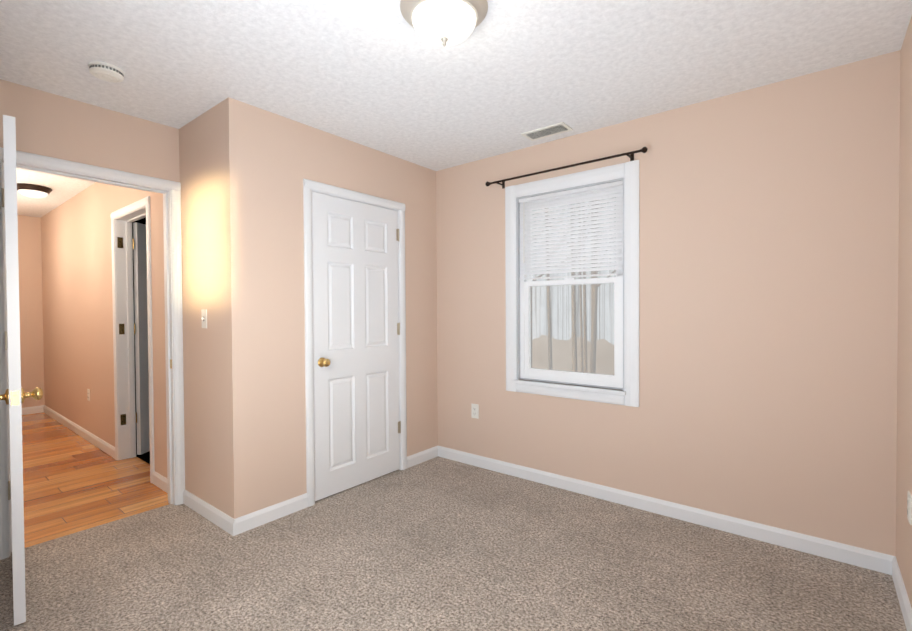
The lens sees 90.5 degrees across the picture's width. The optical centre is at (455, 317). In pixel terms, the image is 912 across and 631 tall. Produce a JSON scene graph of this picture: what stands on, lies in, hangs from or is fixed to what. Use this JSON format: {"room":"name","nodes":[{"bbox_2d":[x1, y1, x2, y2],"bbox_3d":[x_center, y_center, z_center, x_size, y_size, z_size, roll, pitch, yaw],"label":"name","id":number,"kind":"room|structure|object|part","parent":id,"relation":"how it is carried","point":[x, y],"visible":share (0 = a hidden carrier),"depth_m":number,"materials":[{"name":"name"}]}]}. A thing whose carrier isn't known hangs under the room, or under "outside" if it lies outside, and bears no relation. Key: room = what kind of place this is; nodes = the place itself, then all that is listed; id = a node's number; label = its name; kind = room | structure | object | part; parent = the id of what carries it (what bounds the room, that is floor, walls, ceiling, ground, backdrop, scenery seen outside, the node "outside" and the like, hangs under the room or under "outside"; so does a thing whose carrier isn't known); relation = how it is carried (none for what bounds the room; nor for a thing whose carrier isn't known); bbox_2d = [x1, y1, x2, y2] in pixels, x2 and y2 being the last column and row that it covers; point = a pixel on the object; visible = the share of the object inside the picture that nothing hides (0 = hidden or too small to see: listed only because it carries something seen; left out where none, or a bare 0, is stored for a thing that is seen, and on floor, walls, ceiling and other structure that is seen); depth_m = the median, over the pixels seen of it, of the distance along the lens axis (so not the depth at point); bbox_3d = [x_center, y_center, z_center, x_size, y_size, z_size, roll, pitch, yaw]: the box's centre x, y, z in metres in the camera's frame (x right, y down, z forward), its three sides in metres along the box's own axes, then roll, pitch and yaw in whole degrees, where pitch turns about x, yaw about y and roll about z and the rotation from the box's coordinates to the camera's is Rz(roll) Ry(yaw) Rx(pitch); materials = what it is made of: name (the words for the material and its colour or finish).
{"room":"empty bedroom","nodes":[
{"label":"empty bedroom","id":0,"kind":"room"},
{"bbox_2d":[17,215,44,407],"bbox_3d":[-5.034,-0.032,5.964,0.120,2.440,2.840,0,1,39],"label":"wall","id":1,"kind":"structure","parent":0,"point":[30,303],"depth_m":5.59,"materials":[{"name":"beige paint"}]},
{"bbox_2d":[22,405,42,414],"bbox_3d":[-5.479,1.157,5.313,0.014,0.088,0.930,0,1,39],"label":"baseboard","id":2,"kind":"structure","parent":1,"relation":"attached to","point":[35,409],"depth_m":5.60,"materials":[{"name":"white paint"}]},
{"bbox_2d":[0,79,179,181],"bbox_3d":[-2.331,0.510,2.386,0.120,3.440,1.580,0,1,39],"label":"wall","id":3,"kind":"structure","parent":0,"point":[54,126],"depth_m":2.57,"materials":[{"name":"beige paint"}]},
{"bbox_2d":[0,115,42,625],"bbox_3d":[-2.021,0.215,2.064,0.169,2.017,0.787,-1,1,-45],"label":"entry door","id":4,"kind":"structure","parent":3,"relation":"in","point":[15,395],"depth_m":1.79,"materials":[{"name":"white paint"}]},
{"bbox_3d":[-1.778,0.321,1.824,0.169,0.064,0.103,-1,1,-45],"label":"knob","id":5,"kind":"part","parent":4,"relation":"part of","materials":[{"name":"gold metal"}]},
{"bbox_2d":[0,147,184,559],"bbox_3d":[-2.114,0.178,2.654,0.156,2.092,0.888,0,1,39],"label":"door frame","id":6,"kind":"structure","parent":3,"relation":"attached to","point":[169,190],"depth_m":2.90,"materials":[{"name":"white paint"}]},
{"bbox_2d":[22,412,169,547],"bbox_3d":[-3.310,1.251,4.685,4.425,0.096,2.960,0,1,39],"label":"floor","id":7,"kind":"structure","parent":0,"point":[73,482],"depth_m":3.29,"materials":[{"name":"brown wood"}]},
{"bbox_2d":[132,217,149,463],"bbox_3d":[-2.299,-0.025,4.548,2.520,2.438,1.609,0,1,39],"label":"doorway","id":8,"kind":"object","parent":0,"point":[145,457],"depth_m":4.99,"materials":[{"name":"black"}]},
{"bbox_2d":[41,97,254,518],"bbox_3d":[-3.179,0.486,4.154,5.044,3.440,0.120,0,1,39],"label":"wall","id":9,"kind":"structure","parent":0,"point":[215,182],"depth_m":2.85,"materials":[{"name":"beige paint"}]},
{"bbox_2d":[42,405,114,458],"bbox_3d":[-4.043,1.158,4.775,2.928,0.088,0.014,0,1,39],"label":"baseboard","id":10,"kind":"structure","parent":9,"relation":"attached to","point":[96,441],"depth_m":4.52,"materials":[{"name":"white paint"}]},
{"bbox_2d":[87,389,89,400],"bbox_3d":[-3.570,0.755,4.392,0.070,0.114,0.007,0,1,39],"label":"outlet","id":11,"kind":"object","parent":9,"relation":"attached to","point":[88,394],"visible":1,"depth_m":4.38,"materials":[{"name":"white plastic"}]},
{"bbox_2d":[110,196,154,482],"bbox_3d":[-2.525,0.165,3.612,0.884,2.092,0.138,0,1,39],"label":"door frame","id":12,"kind":"structure","parent":9,"relation":"attached to","point":[123,218],"depth_m":3.83,"materials":[{"name":"white paint"}]},
{"bbox_2d":[117,222,149,454],"bbox_3d":[-2.748,0.184,4.249,0.169,2.017,0.875,0,1,4],"label":"hall door","id":13,"kind":"structure","parent":9,"relation":"in","point":[141,335],"depth_m":3.95,"materials":[{"name":"white paint"}]},
{"bbox_2d":[153,471,167,492],"bbox_3d":[-2.047,1.172,3.176,0.418,0.088,0.014,0,1,39],"label":"baseboard","id":14,"kind":"structure","parent":9,"relation":"attached to","point":[159,481],"depth_m":3.21,"materials":[{"name":"white paint"}]},
{"bbox_2d":[201,309,206,327],"bbox_3d":[-1.530,0.009,2.733,0.070,0.114,0.019,0,1,39],"label":"light switch","id":15,"kind":"object","parent":9,"relation":"attached to","point":[204,317],"visible":1,"depth_m":2.73,"materials":[{"name":"white plastic"}]},
{"bbox_2d":[183,490,238,535],"bbox_3d":[-1.515,1.175,2.749,0.708,0.088,0.014,0,1,39],"label":"baseboard","id":16,"kind":"structure","parent":9,"relation":"attached to","point":[219,518],"depth_m":2.71,"materials":[{"name":"white paint"}]},
{"bbox_2d":[250,105,437,510],"bbox_3d":[-0.714,0.486,3.293,0.120,3.440,1.620,0,1,39],"label":"wall","id":17,"kind":"structure","parent":0,"point":[288,156],"depth_m":2.83,"materials":[{"name":"beige paint"}]},
{"bbox_2d":[235,493,307,534],"bbox_3d":[-1.092,1.173,2.720,0.014,0.088,0.449,0,1,39],"label":"baseboard","id":18,"kind":"structure","parent":17,"relation":"attached to","point":[252,520],"depth_m":2.69,"materials":[{"name":"white paint"}]},
{"bbox_2d":[303,179,406,506],"bbox_3d":[-0.724,0.160,3.264,0.138,2.092,0.894,0,1,39],"label":"door frame","id":19,"kind":"structure","parent":17,"relation":"attached to","point":[309,186],"depth_m":2.92,"materials":[{"name":"white paint"}]},
{"bbox_2d":[312,191,400,500],"bbox_3d":[-0.697,0.188,3.249,0.169,2.017,0.790,0,1,39],"label":"closet door","id":20,"kind":"structure","parent":17,"relation":"in","point":[356,334],"depth_m":3.20,"materials":[{"name":"white paint"}]},
{"bbox_3d":[-0.912,0.297,2.982,0.169,0.064,0.103,0,1,39],"label":"knob","id":21,"kind":"part","parent":20,"relation":"part of","materials":[{"name":"gold metal"}]},
{"bbox_2d":[407,446,438,467],"bbox_3d":[-0.278,1.153,3.736,0.014,0.088,0.367,0,1,39],"label":"baseboard","id":22,"kind":"structure","parent":17,"relation":"attached to","point":[412,460],"depth_m":3.73,"materials":[{"name":"white paint"}]},
{"bbox_2d":[0,456,906,630],"bbox_3d":[-0.327,1.276,1.910,3.702,0.100,3.560,0,1,39],"label":"floor carpet","id":23,"kind":"object","parent":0,"point":[438,543],"visible":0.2,"depth_m":2.16,"materials":[{"name":"beige carpet"}]},
{"bbox_2d":[0,0,911,217],"bbox_3d":[-2.068,-1.276,3.253,8.127,0.100,3.560,0,1,39],"label":"ceiling","id":24,"kind":"structure","parent":0,"point":[383,76],"depth_m":2.14,"materials":[{"name":"white paint"}]},
{"bbox_2d":[17,183,51,197],"bbox_3d":[-3.996,-1.183,4.275,0.270,0.097,0.270,0,1,39],"label":"hall ceiling light","id":25,"kind":"object","parent":24,"relation":"attached to","point":[32,190],"visible":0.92,"depth_m":4.21,"materials":[{"name":"white glass"}]},
{"bbox_3d":[-3.996,-1.158,4.275,0.210,0.047,0.210,0,1,39],"label":"lamp shade","id":26,"kind":"part","parent":25,"relation":"part of","materials":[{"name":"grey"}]},
{"bbox_2d":[88,61,124,82],"bbox_3d":[-1.705,-1.190,2.208,0.142,0.042,0.142,0,1,39],"label":"smoke detector","id":27,"kind":"object","parent":24,"relation":"attached to","point":[104,71],"visible":1,"depth_m":2.18,"materials":[{"name":"white plastic"}]},
{"bbox_2d":[400,0,487,46],"bbox_3d":[-0.046,-1.139,1.776,0.344,0.149,0.344,0,1,39],"label":"ceiling light","id":28,"kind":"object","parent":24,"relation":"attached to","point":[444,23],"visible":1,"depth_m":1.72,"materials":[{"name":"white glass"}]},
{"bbox_2d":[521,122,572,140],"bbox_3d":[0.603,-1.232,3.010,0.305,0.010,0.152,0,1,39],"label":"ceiling vent","id":29,"kind":"object","parent":24,"relation":"in","point":[548,131],"visible":1,"depth_m":3.00,"materials":[{"name":"white plastic"}]},
{"bbox_2d":[436,50,900,555],"bbox_3d":[-0.985,-0.034,4.615,8.127,2.440,0.120,0,1,39],"label":"wall","id":30,"kind":"structure","parent":0,"point":[768,277],"depth_m":2.50,"materials":[{"name":"beige paint"}]},
{"bbox_2d":[471,403,478,418],"bbox_3d":[0.152,0.755,3.639,0.070,0.114,0.007,0,1,39],"label":"outlet","id":31,"kind":"object","parent":30,"relation":"attached to","point":[476,410],"visible":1,"depth_m":3.63,"materials":[{"name":"white plastic"}]},
{"bbox_2d":[485,147,647,188],"bbox_3d":[0.705,-1.004,3.103,1.183,0.055,0.094,0,1,39],"label":"curtain rod","id":32,"kind":"object","parent":30,"relation":"attached to","point":[630,156],"visible":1,"depth_m":3.00,"materials":[{"name":"brown metal"}]},
{"bbox_2d":[505,160,638,406],"bbox_3d":[0.792,-0.211,3.167,0.979,1.540,0.152,0,1,39],"label":"window","id":33,"kind":"structure","parent":30,"relation":"in","point":[628,172],"depth_m":3.10,"materials":[{"name":"white paint"}]},
{"bbox_2d":[518,180,622,279],"bbox_3d":[0.774,-0.576,3.141,0.767,0.601,0.026,0,1,39],"label":"window blind","id":34,"kind":"object","parent":33,"relation":"attached to","point":[614,259],"visible":0.92,"depth_m":3.11,"materials":[{"name":"white plastic"}]},
{"bbox_2d":[523,202,523,262],"bbox_3d":[0.500,-0.623,3.333,0.007,0.450,0.009,0,1,39],"label":"blind wand","id":35,"kind":"object","parent":34,"relation":"hanging from","point":[523,232],"visible":0.86,"depth_m":3.33,"materials":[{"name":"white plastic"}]},
{"bbox_3d":[0.809,-0.211,3.189,0.775,1.336,0.080,0,1,39],"label":"frame","id":36,"kind":"part","parent":33,"relation":"part of","materials":[{"name":"white plastic"}]},
{"bbox_3d":[0.808,-0.204,3.187,0.649,1.262,0.038,0,1,39],"label":"glass","id":37,"kind":"part","parent":33,"relation":"part of","materials":[{"name":"clear glass"}]},
{"bbox_2d":[439,446,886,573],"bbox_3d":[0.938,1.157,3.012,2.816,0.088,0.014,0,1,39],"label":"baseboard","id":38,"kind":"structure","parent":30,"relation":"attached to","point":[859,557],"depth_m":2.64,"materials":[{"name":"white paint"}]},
{"bbox_2d":[896,16,911,606],"bbox_3d":[1.026,0.017,0.723,0.120,2.440,3.440,0,1,39],"label":"wall","id":39,"kind":"structure","parent":0,"point":[904,471],"depth_m":1.93,"materials":[{"name":"beige paint"}]},
{"bbox_2d":[887,554,911,630],"bbox_3d":[1.019,1.191,0.830,0.014,0.088,3.320,0,1,39],"label":"baseboard","id":40,"kind":"structure","parent":39,"relation":"attached to","point":[893,569],"depth_m":1.92,"materials":[{"name":"white paint"}]},
{"bbox_2d":[907,490,911,524],"bbox_3d":[1.800,0.755,1.796,0.007,0.114,0.070,0,1,39],"label":"outlet","id":41,"kind":"object","parent":39,"relation":"attached to","point":[909,506],"visible":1,"depth_m":1.78,"materials":[{"name":"white plastic"}]},
{"label":"outside","id":42,"kind":"structure","parent":0,"visible":0},
{"bbox_2d":[532,197,615,374],"bbox_3d":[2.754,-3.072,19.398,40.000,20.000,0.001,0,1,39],"label":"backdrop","id":43,"kind":"structure","parent":42,"point":[556,334],"depth_m":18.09,"materials":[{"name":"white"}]},
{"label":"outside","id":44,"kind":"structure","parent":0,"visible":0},
{"bbox_2d":[530,200,615,373],"bbox_3d":[3.128,-2.917,12.316,4.495,17.918,8.156,0,1,10],"label":"trees","id":45,"kind":"object","parent":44,"point":[593,320],"depth_m":13.34,"materials":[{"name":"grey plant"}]}
]}

